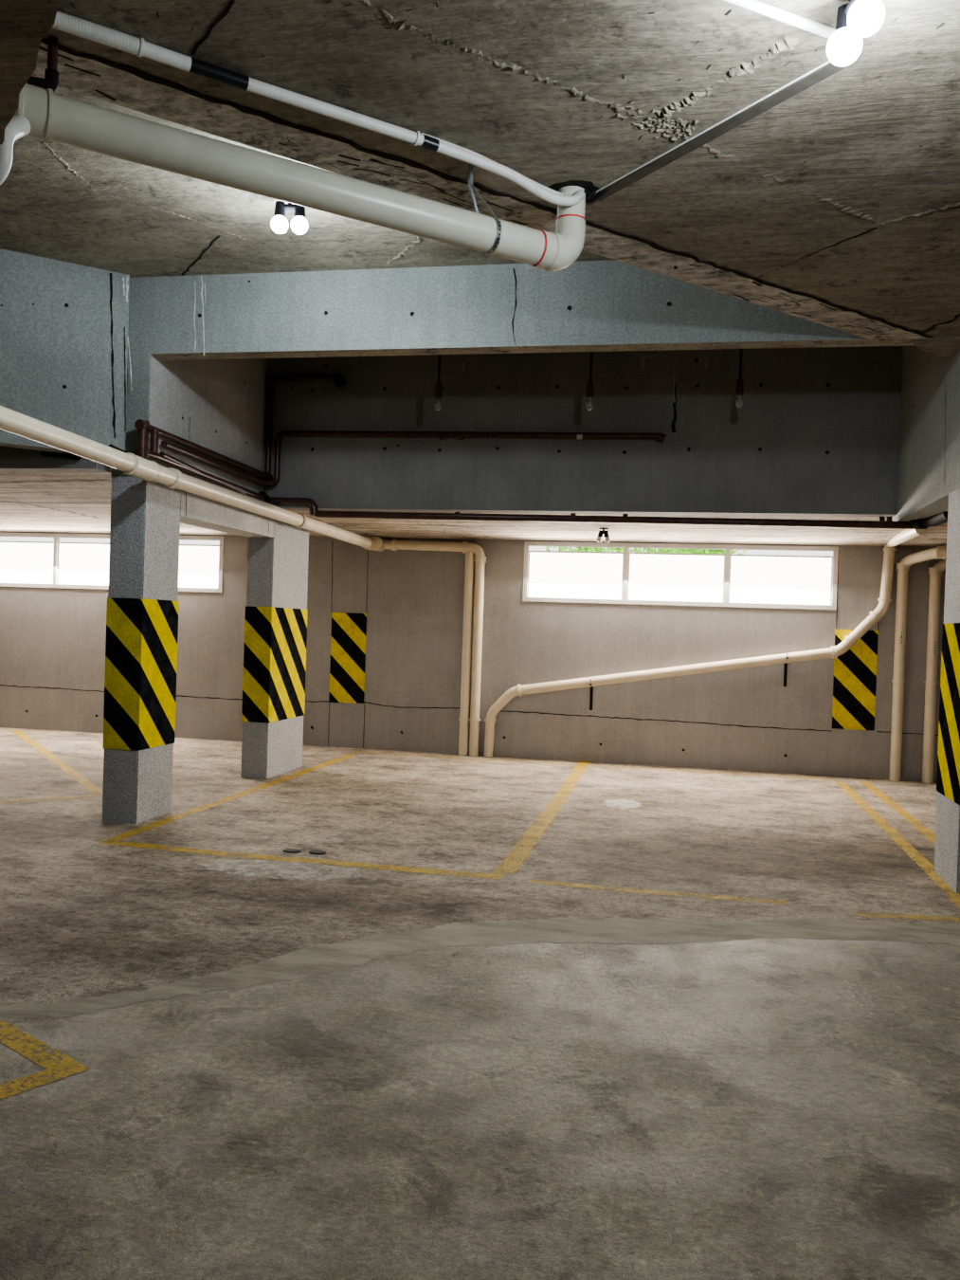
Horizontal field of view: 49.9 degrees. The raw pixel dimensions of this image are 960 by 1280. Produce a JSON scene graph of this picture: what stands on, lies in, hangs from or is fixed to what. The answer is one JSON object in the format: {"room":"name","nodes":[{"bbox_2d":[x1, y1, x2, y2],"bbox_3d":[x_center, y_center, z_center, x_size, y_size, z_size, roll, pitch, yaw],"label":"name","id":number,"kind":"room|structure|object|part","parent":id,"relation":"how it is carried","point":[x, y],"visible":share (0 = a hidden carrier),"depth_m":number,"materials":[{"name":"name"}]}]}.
{"room":"parking garage","nodes":[
{"label":"parking garage","id":0,"kind":"room"},
{"bbox_2d":[0,0,60,144],"bbox_3d":[-1.597,-1.731,2.941,0.458,0.480,4.894,1,1,-33],"label":"beam","id":1,"kind":"structure","parent":0,"point":[24,24],"depth_m":2.54,"materials":[{"name":"grey concrete"}]},
{"bbox_2d":[0,446,110,472],"bbox_3d":[-6.529,-2.050,8.133,7.880,1.400,0.180,2,1,11],"label":"beam","id":2,"kind":"structure","parent":0,"point":[11,459],"depth_m":7.39,"materials":[{"name":"paint"}]},
{"bbox_2d":[0,248,132,453],"bbox_3d":[-7.202,-2.080,4.517,11.040,1.295,0.163,1,1,-32],"label":"beam","id":3,"kind":"structure","parent":0,"point":[64,340],"depth_m":7.14,"materials":[{"name":"paint"}]},
{"bbox_2d":[39,450,81,459],"bbox_3d":[-2.974,-1.322,7.314,0.299,0.090,0.060,2,1,11],"label":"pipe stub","id":4,"kind":"object","parent":3,"relation":"attached to","point":[44,453],"visible":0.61,"depth_m":7.30,"materials":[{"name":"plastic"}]},
{"bbox_2d":[147,354,274,537],"bbox_3d":[-2.190,-1.791,9.048,0.277,1.650,3.270,2,1,11],"label":"beam","id":5,"kind":"structure","parent":0,"point":[219,406],"depth_m":8.50,"materials":[{"name":"paint"}]},
{"bbox_2d":[159,451,246,494],"bbox_3d":[-2.181,-1.305,8.203,0.048,0.134,1.453,2,1,11],"label":"pipe","id":6,"kind":"object","parent":5,"relation":"attached to","point":[165,455],"visible":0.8,"depth_m":7.90,"materials":[{"name":"brown metal"}]},
{"bbox_2d":[134,372,346,480],"bbox_3d":[-1.812,-1.887,8.282,0.794,1.035,2.245,2,1,11],"label":"pipe","id":7,"kind":"object","parent":5,"relation":"attached to","point":[337,378],"visible":0.98,"depth_m":9.25,"materials":[{"name":"brown metal"}]},
{"bbox_2d":[0,81,612,277],"bbox_3d":[-1.694,-2.628,3.826,19.400,0.214,17.270,2,1,11],"label":"ceiling","id":8,"kind":"structure","parent":0,"point":[59,201],"depth_m":6.43,"materials":[{"name":"grey concrete"}]},
{"bbox_2d":[271,201,308,234],"bbox_3d":[-1.066,-2.409,5.779,0.206,0.259,0.118,2,1,11],"label":"lamp","id":9,"kind":"object","parent":8,"relation":"attached to","point":[279,223],"visible":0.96,"depth_m":5.75,"materials":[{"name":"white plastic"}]},
{"bbox_2d":[271,201,288,233],"bbox_3d":[-1.123,-2.366,5.780,0.096,0.169,0.096,2,1,11],"label":"bulb","id":10,"kind":"object","parent":9,"relation":"attached to","point":[279,223],"depth_m":5.75,"materials":[{"name":"white glass"}]},
{"bbox_2d":[291,203,308,234],"bbox_3d":[-1.011,-2.362,5.780,0.096,0.169,0.096,2,1,11],"label":"bulb","id":11,"kind":"object","parent":9,"relation":"attached to","point":[299,224],"depth_m":5.75,"materials":[{"name":"white glass"}]},
{"bbox_2d":[434,354,441,411],"bbox_3d":[-0.333,-2.206,8.416,0.068,0.681,0.068,2,1,11],"label":"hanging bulb","id":12,"kind":"object","parent":8,"relation":"hanging from","point":[438,389],"visible":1,"depth_m":8.40,"materials":[{"name":"clear glass"}]},
{"bbox_3d":[-0.330,-2.316,8.414,0.017,0.460,0.017,2,1,-11],"label":"cord","id":13,"kind":"part","parent":12,"relation":"part of","materials":[{"name":"black rubber"}]},
{"bbox_2d":[585,351,594,410],"bbox_3d":[0.880,-2.161,8.174,0.068,0.684,0.068,2,1,11],"label":"hanging bulb","id":14,"kind":"object","parent":8,"relation":"hanging from","point":[590,405],"visible":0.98,"depth_m":8.16,"materials":[{"name":"clear glass"}]},
{"bbox_3d":[0.884,-2.271,8.172,0.017,0.463,0.017,2,1,34],"label":"cord","id":15,"kind":"part","parent":14,"relation":"part of","materials":[{"name":"black rubber"}]},
{"bbox_2d":[734,348,744,408],"bbox_3d":[2.012,-2.123,7.948,0.068,0.678,0.068,2,1,11],"label":"hanging bulb","id":16,"kind":"object","parent":8,"relation":"hanging from","point":[740,403],"visible":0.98,"depth_m":7.93,"materials":[{"name":"clear glass"}]},
{"bbox_3d":[2.015,-2.233,7.947,0.017,0.458,0.017,2,1,34],"label":"cord","id":17,"kind":"part","parent":16,"relation":"part of","materials":[{"name":"black rubber"}]},
{"bbox_2d":[0,530,946,782],"bbox_3d":[-0.096,-0.616,12.210,19.000,3.936,0.222,2,1,11],"label":"wall","id":18,"kind":"structure","parent":0,"point":[52,640],"depth_m":11.99,"materials":[{"name":"paint"}]},
{"bbox_2d":[0,532,223,592],"bbox_3d":[-4.870,-0.992,13.069,3.480,0.695,0.062,2,1,11],"label":"window","id":19,"kind":"structure","parent":18,"relation":"in","point":[27,559],"depth_m":13.12,"materials":[{"name":"glass"}]},
{"bbox_3d":[-5.985,-1.004,13.301,1.103,0.539,0.042,2,1,11],"label":"sash","id":20,"kind":"part","parent":19,"relation":"part of","materials":[{"name":"paint"}]},
{"bbox_3d":[-5.985,-0.995,13.304,1.071,0.521,0.008,2,1,11],"label":"frosted pane","id":21,"kind":"part","parent":19,"relation":"part of","materials":[{"name":"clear glass"}]},
{"bbox_3d":[-5.974,-1.301,13.301,1.103,0.056,0.006,2,1,11],"label":"clear pane","id":22,"kind":"part","parent":19,"relation":"part of","materials":[{"name":"clear glass"}]},
{"bbox_3d":[-4.869,-0.964,13.079,1.079,0.539,0.042,2,1,11],"label":"sash","id":23,"kind":"part","parent":19,"relation":"part of","materials":[{"name":"glass"}]},
{"bbox_3d":[-4.869,-0.955,13.082,1.047,0.521,0.008,2,1,11],"label":"frosted pane","id":24,"kind":"part","parent":19,"relation":"part of","materials":[{"name":"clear glass"}]},
{"bbox_3d":[-4.858,-1.261,13.079,1.079,0.056,0.006,2,1,11],"label":"clear pane","id":25,"kind":"part","parent":19,"relation":"part of","materials":[{"name":"clear glass"}]},
{"bbox_3d":[-3.752,-0.915,12.860,1.071,0.521,0.008,2,1,11],"label":"frosted pane","id":26,"kind":"part","parent":19,"relation":"part of","materials":[{"name":"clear glass"}]},
{"bbox_3d":[-3.753,-0.924,12.856,1.103,0.539,0.042,2,1,11],"label":"sash","id":27,"kind":"part","parent":19,"relation":"part of","materials":[{"name":"glass"}]},
{"bbox_3d":[-3.742,-1.221,12.857,1.103,0.056,0.006,2,1,11],"label":"clear pane","id":28,"kind":"part","parent":19,"relation":"part of","materials":[{"name":"clear glass"}]},
{"bbox_2d":[329,612,366,703],"bbox_3d":[-1.588,0.214,12.398,0.440,1.080,0.006,2,1,11],"label":"panel","id":29,"kind":"object","parent":18,"relation":"attached to","point":[349,630],"visible":1,"depth_m":12.39,"materials":[{"name":"yellow paint"}]},
{"bbox_2d":[589,678,593,710],"bbox_3d":[1.265,0.623,11.758,0.032,0.366,0.150,2,1,11],"label":"bracket","id":30,"kind":"object","parent":18,"relation":"attached to","point":[591,684],"visible":0.9,"depth_m":11.82,"materials":[{"name":"black plastic"}]},
{"bbox_2d":[522,541,839,609],"bbox_3d":[2.216,-0.737,11.657,3.480,0.695,0.062,2,1,11],"label":"window","id":31,"kind":"structure","parent":18,"relation":"in","point":[776,576],"depth_m":11.65,"materials":[{"name":"glass"}]},
{"bbox_3d":[1.101,-0.750,11.889,1.103,0.539,0.042,2,1,11],"label":"sash","id":32,"kind":"part","parent":31,"relation":"part of","materials":[{"name":"glass"}]},
{"bbox_3d":[1.102,-0.741,11.892,1.071,0.521,0.008,2,1,11],"label":"frosted pane","id":33,"kind":"part","parent":31,"relation":"part of","materials":[{"name":"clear glass"}]},
{"bbox_3d":[1.112,-1.047,11.889,1.103,0.056,0.006,2,1,11],"label":"clear pane","id":34,"kind":"part","parent":31,"relation":"part of","materials":[{"name":"clear glass"}]},
{"bbox_3d":[2.218,-0.701,11.670,1.047,0.521,0.008,2,1,11],"label":"frosted pane","id":35,"kind":"part","parent":31,"relation":"part of","materials":[{"name":"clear glass"}]},
{"bbox_3d":[2.217,-0.709,11.667,1.079,0.539,0.042,2,1,11],"label":"sash","id":36,"kind":"part","parent":31,"relation":"part of","materials":[{"name":"glass"}]},
{"bbox_3d":[2.228,-1.007,11.667,1.079,0.056,0.006,2,1,11],"label":"clear pane","id":37,"kind":"part","parent":31,"relation":"part of","materials":[{"name":"clear glass"}]},
{"bbox_3d":[3.334,-0.660,11.448,1.071,0.521,0.008,2,1,11],"label":"frosted pane","id":38,"kind":"part","parent":31,"relation":"part of","materials":[{"name":"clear glass"}]},
{"bbox_3d":[3.333,-0.669,11.444,1.103,0.539,0.042,2,1,11],"label":"sash","id":39,"kind":"part","parent":31,"relation":"part of","materials":[{"name":"glass"}]},
{"bbox_3d":[3.344,-0.967,11.445,1.103,0.056,0.006,2,1,11],"label":"clear pane","id":40,"kind":"part","parent":31,"relation":"part of","materials":[{"name":"clear glass"}]},
{"bbox_2d":[483,527,930,757],"bbox_3d":[2.022,0.133,10.329,4.464,2.618,2.644,2,1,11],"label":"drain pipe","id":41,"kind":"object","parent":18,"relation":"attached to","point":[889,550],"visible":0.98,"depth_m":11.41,"materials":[{"name":"beige plastic"}]},
{"bbox_2d":[784,651,788,686],"bbox_3d":[3.369,0.321,11.337,0.032,0.386,0.150,2,1,11],"label":"bracket","id":42,"kind":"object","parent":18,"relation":"attached to","point":[787,657],"visible":0.9,"depth_m":11.39,"materials":[{"name":"black plastic"}]},
{"bbox_3d":[3.382,0.346,11.403,0.032,0.336,0.016,2,1,11],"label":"rail","id":43,"kind":"part","parent":42,"relation":"part of","materials":[{"name":"black plastic"}]},
{"bbox_2d":[832,629,878,731],"bbox_3d":[4.099,0.434,11.265,0.445,1.090,0.006,2,1,11],"label":"hazard stripes","id":44,"kind":"object","parent":18,"relation":"attached to","point":[855,670],"visible":1,"depth_m":11.26,"materials":[{"name":"yellow paint"}]},
{"bbox_2d":[0,467,948,547],"bbox_3d":[-0.582,-1.468,9.617,19.000,0.602,5.050,2,1,11],"label":"ceiling","id":45,"kind":"structure","parent":0,"point":[407,528],"depth_m":10.40,"materials":[{"name":"beige concrete"}]},
{"bbox_2d":[0,405,384,551],"bbox_3d":[-2.165,-1.190,7.668,0.241,0.337,9.385,2,1,12],"label":"pipe","id":46,"kind":"object","parent":45,"relation":"attached to","point":[11,421],"visible":0.98,"depth_m":7.17,"materials":[{"name":"beige plastic"}]},
{"bbox_2d":[596,528,610,542],"bbox_3d":[1.232,-1.045,10.285,0.140,0.142,0.090,2,1,11],"label":"lamp","id":47,"kind":"object","parent":45,"relation":"attached to","point":[606,533],"visible":1,"depth_m":10.27,"materials":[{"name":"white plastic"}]},
{"bbox_2d":[596,530,603,542],"bbox_3d":[1.196,-1.034,10.292,0.068,0.118,0.056,2,1,11],"label":"bulb","id":48,"kind":"object","parent":47,"relation":"attached to","point":[599,539],"depth_m":10.27,"materials":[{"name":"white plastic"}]},
{"bbox_2d":[603,530,610,542],"bbox_3d":[1.267,-1.032,10.278,0.068,0.118,0.056,2,1,11],"label":"bulb","id":49,"kind":"object","parent":47,"relation":"attached to","point":[606,533],"depth_m":10.26,"materials":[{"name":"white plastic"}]},
{"bbox_2d":[0,727,959,1279],"bbox_3d":[-1.824,1.392,3.900,19.000,0.001,16.920,2,1,11],"label":"floor","id":50,"kind":"structure","parent":0,"point":[387,1074],"depth_m":3.88,"materials":[{"name":"concrete"}]},
{"bbox_2d":[0,1020,89,1099],"bbox_3d":[-1.711,1.400,3.459,0.856,0.001,0.850,2,1,11],"label":"parking line","id":51,"kind":"object","parent":50,"relation":"on","point":[74,1066],"visible":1,"depth_m":3.44,"materials":[{"name":"yellow paint"}]},
{"bbox_2d":[0,794,98,803],"bbox_3d":[-3.645,1.276,8.228,0.861,0.001,0.870,2,1,11],"label":"parking line","id":52,"kind":"object","parent":50,"relation":"on","point":[90,795],"visible":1,"depth_m":8.33,"materials":[{"name":"yellow paint"}]},
{"bbox_2d":[10,730,102,792],"bbox_3d":[-4.566,1.213,10.880,3.568,0.001,3.846,2,1,11],"label":"parking line","id":53,"kind":"object","parent":50,"relation":"on","point":[36,746],"visible":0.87,"depth_m":10.15,"materials":[{"name":"yellow paint"}]},
{"bbox_2d":[101,476,181,823],"bbox_3d":[-2.525,0.071,7.708,0.283,2.500,0.538,2,1,11],"label":"pillar","id":54,"kind":"structure","parent":50,"relation":"on","point":[142,608],"depth_m":7.47,"materials":[{"name":"paint"}]},
{"bbox_2d":[99,754,355,842],"bbox_3d":[-1.963,1.320,9.266,0.128,0.001,5.073,2,1,11],"label":"parking line","id":55,"kind":"object","parent":50,"relation":"on","point":[211,804],"visible":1,"depth_m":8.35,"materials":[{"name":"yellow paint"}]},
{"bbox_2d":[240,519,309,778],"bbox_3d":[-2.016,0.042,10.217,0.268,2.530,0.938,2,1,11],"label":"pillar","id":56,"kind":"structure","parent":50,"relation":"on","point":[276,608],"depth_m":9.86,"materials":[{"name":"paint"}]},
{"bbox_2d":[201,859,370,881],"bbox_3d":[-1.172,1.382,6.203,1.127,0.001,0.461,2,1,11],"label":"white dust","id":57,"kind":"object","parent":50,"relation":"on","point":[302,874],"visible":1,"depth_m":6.19,"materials":[{"name":"beige"}]},
{"bbox_2d":[283,848,300,853],"bbox_3d":[-1.223,1.373,6.716,0.115,0.008,0.075,2,1,11],"label":"scrap","id":58,"kind":"object","parent":50,"relation":"on","point":[294,850],"visible":1,"depth_m":6.70,"materials":[{"name":"grey metal"}]},
{"bbox_2d":[100,840,504,878],"bbox_3d":[-1.171,1.380,6.510,2.679,0.001,0.204,2,1,11],"label":"parking line","id":59,"kind":"object","parent":50,"relation":"on","point":[143,845],"visible":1,"depth_m":6.47,"materials":[{"name":"yellow paint"}]},
{"bbox_2d":[310,850,326,854],"bbox_3d":[-1.051,1.379,6.700,0.105,0.008,0.087,2,1,11],"label":"scrap","id":60,"kind":"object","parent":50,"relation":"on","point":[311,851],"visible":1,"depth_m":6.68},
{"bbox_2d":[384,538,486,756],"bbox_3d":[-0.613,0.075,12.130,1.327,2.511,0.142,2,1,11],"label":"drain pipe","id":61,"kind":"object","parent":50,"relation":"on","point":[480,560],"visible":0.99,"depth_m":11.98,"materials":[{"name":"beige plastic"}]},
{"bbox_2d":[458,551,474,755],"bbox_3d":[-0.158,0.159,12.039,0.133,2.375,0.133,2,1,11],"label":"drain pipe","id":62,"kind":"object","parent":50,"relation":"on","point":[464,719],"visible":1,"depth_m":12.00,"materials":[{"name":"beige plastic"}]},
{"bbox_2d":[493,761,590,875],"bbox_3d":[0.674,1.410,9.070,0.177,0.001,5.667,2,1,11],"label":"parking line","id":63,"kind":"object","parent":50,"relation":"on","point":[527,842],"visible":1,"depth_m":7.85,"materials":[{"name":"yellow paint"}]},
{"bbox_2d":[356,751,838,780],"bbox_3d":[1.167,1.397,11.504,5.405,0.001,0.135,2,1,11],"label":"parking line","id":64,"kind":"object","parent":50,"relation":"on","point":[356,752],"visible":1,"depth_m":11.46,"materials":[{"name":"yellow paint"}]},
{"bbox_2d":[604,799,640,808],"bbox_3d":[1.246,1.429,8.999,0.345,0.001,0.543,2,1,11],"label":"pale splash","id":65,"kind":"object","parent":50,"relation":"on","point":[624,800],"visible":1,"depth_m":9.00,"materials":[{"name":"white"}]},
{"bbox_2d":[529,878,787,904],"bbox_3d":[1.017,1.460,5.985,1.472,0.001,0.125,2,1,11],"label":"parking line","id":66,"kind":"object","parent":50,"relation":"on","point":[722,897],"visible":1,"depth_m":5.97,"materials":[{"name":"yellow paint"}]},
{"bbox_2d":[836,782,959,909],"bbox_3d":[3.231,1.507,8.148,0.128,0.001,5.475,2,1,11],"label":"parking line","id":67,"kind":"object","parent":50,"relation":"on","point":[874,817],"visible":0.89,"depth_m":7.59,"materials":[{"name":"yellow paint"}]},
{"bbox_2d":[860,782,935,844],"bbox_3d":[3.727,1.511,9.174,0.115,0.001,3.504,2,1,11],"label":"parking line","id":68,"kind":"object","parent":50,"relation":"on","point":[905,813],"visible":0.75,"depth_m":9.01,"materials":[{"name":"yellow paint"}]},
{"bbox_2d":[858,912,959,921],"bbox_3d":[2.452,1.512,5.609,0.777,0.001,0.167,2,1,11],"label":"parking line","id":69,"kind":"object","parent":50,"relation":"on","point":[906,916],"visible":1,"depth_m":5.62,"materials":[{"name":"yellow paint"}]},
{"bbox_2d":[889,545,947,781],"bbox_3d":[4.954,0.276,10.705,1.316,2.515,0.285,2,1,36],"label":"drain pipe","id":70,"kind":"object","parent":50,"relation":"on","point":[941,552],"visible":0.98,"depth_m":11.06,"materials":[{"name":"beige plastic"}]},
{"bbox_2d":[922,559,946,783],"bbox_3d":[5.222,0.289,10.828,1.014,2.506,0.170,2,1,28],"label":"drain pipe","id":71,"kind":"object","parent":50,"relation":"on","point":[935,572],"visible":0.94,"depth_m":11.00,"materials":[{"name":"beige plastic"}]},
{"bbox_2d":[934,488,959,893],"bbox_3d":[3.107,0.290,6.428,0.308,2.470,0.588,2,1,11],"label":"pillar","id":72,"kind":"structure","parent":50,"relation":"on","point":[947,851],"depth_m":6.49,"materials":[{"name":"paint"}]},
{"bbox_2d":[31,38,934,339],"bbox_3d":[-4.048,-2.310,1.700,16.575,0.556,0.302,1,1,-35],"label":"ceiling","id":73,"kind":"structure","parent":0,"point":[92,76],"depth_m":4.29,"materials":[{"name":"grey concrete"}]},
{"bbox_2d":[41,0,959,337],"bbox_3d":[-1.145,-2.198,1.134,16.841,0.572,11.800,2,1,11],"label":"ceiling slab","id":74,"kind":"structure","parent":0,"point":[845,192],"depth_m":3.67,"materials":[{"name":"grey concrete"}]},
{"bbox_2d":[27,35,59,92],"bbox_3d":[-1.422,-1.874,3.360,0.095,0.192,0.044,1,1,-33],"label":"pipe","id":75,"kind":"object","parent":74,"relation":"attached to","point":[50,81],"visible":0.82,"depth_m":3.36,"materials":[{"name":"brown metal"}]},
{"bbox_2d":[13,83,585,272],"bbox_3d":[-0.796,-1.770,3.690,2.909,0.366,0.171,1,1,-32],"label":"drain pipe","id":76,"kind":"object","parent":74,"relation":"hanging from","point":[51,117],"visible":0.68,"depth_m":3.70,"materials":[{"name":"plastic"}]},
{"bbox_2d":[0,114,30,184],"bbox_3d":[-1.489,-1.494,3.184,0.167,0.301,0.169,2,1,11],"label":"pipe","id":77,"kind":"object","parent":76,"relation":"attached to","point":[18,127],"visible":0.88,"depth_m":3.12,"materials":[{"name":"white plastic"}]},
{"bbox_2d":[51,10,585,205],"bbox_3d":[-0.506,-1.891,3.752,2.274,0.132,0.177,1,1,-35],"label":"pipe","id":78,"kind":"object","parent":74,"relation":"attached to","point":[66,23],"visible":1,"depth_m":3.63,"materials":[{"name":"white plastic"}]},
{"bbox_2d":[467,163,501,255],"bbox_3d":[0.028,-1.754,4.201,0.143,0.357,0.140,2,1,11],"label":"strap","id":79,"kind":"object","parent":74,"relation":"hanging from","point":[470,166],"visible":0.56,"depth_m":4.16,"materials":[{"name":"grey metal"}]},
{"bbox_2d":[584,188,608,202],"bbox_3d":[0.460,-1.900,4.407,0.218,0.049,0.060,2,1,22],"label":"cables","id":80,"kind":"object","parent":74,"relation":"attached to","point":[590,194],"visible":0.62,"depth_m":4.39,"materials":[{"name":"black plastic"}]},
{"bbox_2d":[592,60,843,201],"bbox_3d":[0.829,-1.897,3.904,0.062,0.022,1.286,1,1,-31],"label":"channel","id":81,"kind":"object","parent":74,"relation":"attached to","point":[827,69],"visible":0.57,"depth_m":3.77,"materials":[{"name":"grey metal"}]},
{"bbox_2d":[723,0,836,38],"bbox_3d":[0.874,-1.878,3.081,0.591,0.032,0.032,2,1,-25],"label":"conduit","id":82,"kind":"object","parent":74,"relation":"attached to","point":[762,8],"visible":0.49,"depth_m":3.09,"materials":[{"name":"white plastic"}]},
{"bbox_2d":[826,0,885,66],"bbox_3d":[1.074,-1.785,2.949,0.102,0.192,0.250,2,1,-2],"label":"lamp","id":83,"kind":"object","parent":74,"relation":"attached to","point":[856,19],"visible":1,"depth_m":2.98,"materials":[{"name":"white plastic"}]},
{"bbox_2d":[826,3,862,66],"bbox_3d":[1.070,-1.771,3.024,0.100,0.162,0.100,2,1,11],"label":"bulb","id":84,"kind":"object","parent":83,"relation":"attached to","point":[844,47],"depth_m":3.00,"materials":[{"name":"white glass"}]},
{"bbox_2d":[847,0,885,36],"bbox_3d":[1.077,-1.769,2.874,0.100,0.162,0.100,2,1,11],"label":"bulb","id":85,"kind":"object","parent":83,"relation":"attached to","point":[865,17],"depth_m":2.84,"materials":[{"name":"white glass"}]},
{"bbox_2d":[110,259,914,476],"bbox_3d":[0.196,-1.795,6.970,5.765,1.430,0.173,2,1,11],"label":"beam","id":86,"kind":"structure","parent":0,"point":[612,305],"depth_m":6.99,"materials":[{"name":"paint"}]},
{"bbox_2d":[264,346,903,517],"bbox_3d":[0.745,-1.817,9.017,5.490,1.400,0.203,2,1,11],"label":"beam","id":87,"kind":"structure","parent":0,"point":[815,432],"depth_m":8.85,"materials":[{"name":"paint"}]},
{"bbox_2d":[160,430,666,486],"bbox_3d":[-0.380,-1.582,8.143,3.597,0.524,1.942,2,1,11],"label":"pipe","id":88,"kind":"object","parent":87,"relation":"attached to","point":[442,435],"visible":1,"depth_m":8.98,"materials":[{"name":"metal"}]},
{"bbox_2d":[145,450,926,529],"bbox_3d":[0.593,-1.123,7.815,5.710,0.270,2.220,2,1,11],"label":"pipe","id":89,"kind":"object","parent":87,"relation":"attached to","point":[882,522],"visible":0.91,"depth_m":8.75,"materials":[{"name":"brown metal"}]},
{"bbox_2d":[109,420,159,458],"bbox_3d":[-2.454,-1.415,7.288,0.344,0.275,0.098,2,1,-16],"label":"pipe manifold","id":90,"kind":"object","parent":89,"relation":"attached to","point":[142,434],"visible":0.68,"depth_m":7.28,"materials":[{"name":"brown metal"}]},
{"bbox_2d":[910,511,948,529],"bbox_3d":[3.506,-0.936,7.936,0.147,0.116,0.660,2,1,1],"label":"pipe","id":91,"kind":"object","parent":89,"relation":"attached to","point":[941,518],"visible":0.7,"depth_m":7.97,"materials":[{"name":"plastic"}]},
{"bbox_2d":[892,345,959,521],"bbox_3d":[3.326,-1.678,7.179,0.302,1.460,2.800,2,1,11],"label":"beam","id":92,"kind":"structure","parent":0,"point":[929,454],"depth_m":7.42,"materials":[{"name":"paint"}]},
{"bbox_2d":[910,337,959,360],"bbox_3d":[2.898,-2.136,6.609,0.350,0.560,0.520,2,1,11],"label":"ceiling","id":93,"kind":"structure","parent":0,"point":[946,348],"depth_m":6.50,"materials":[{"name":"grey concrete"}]}
]}

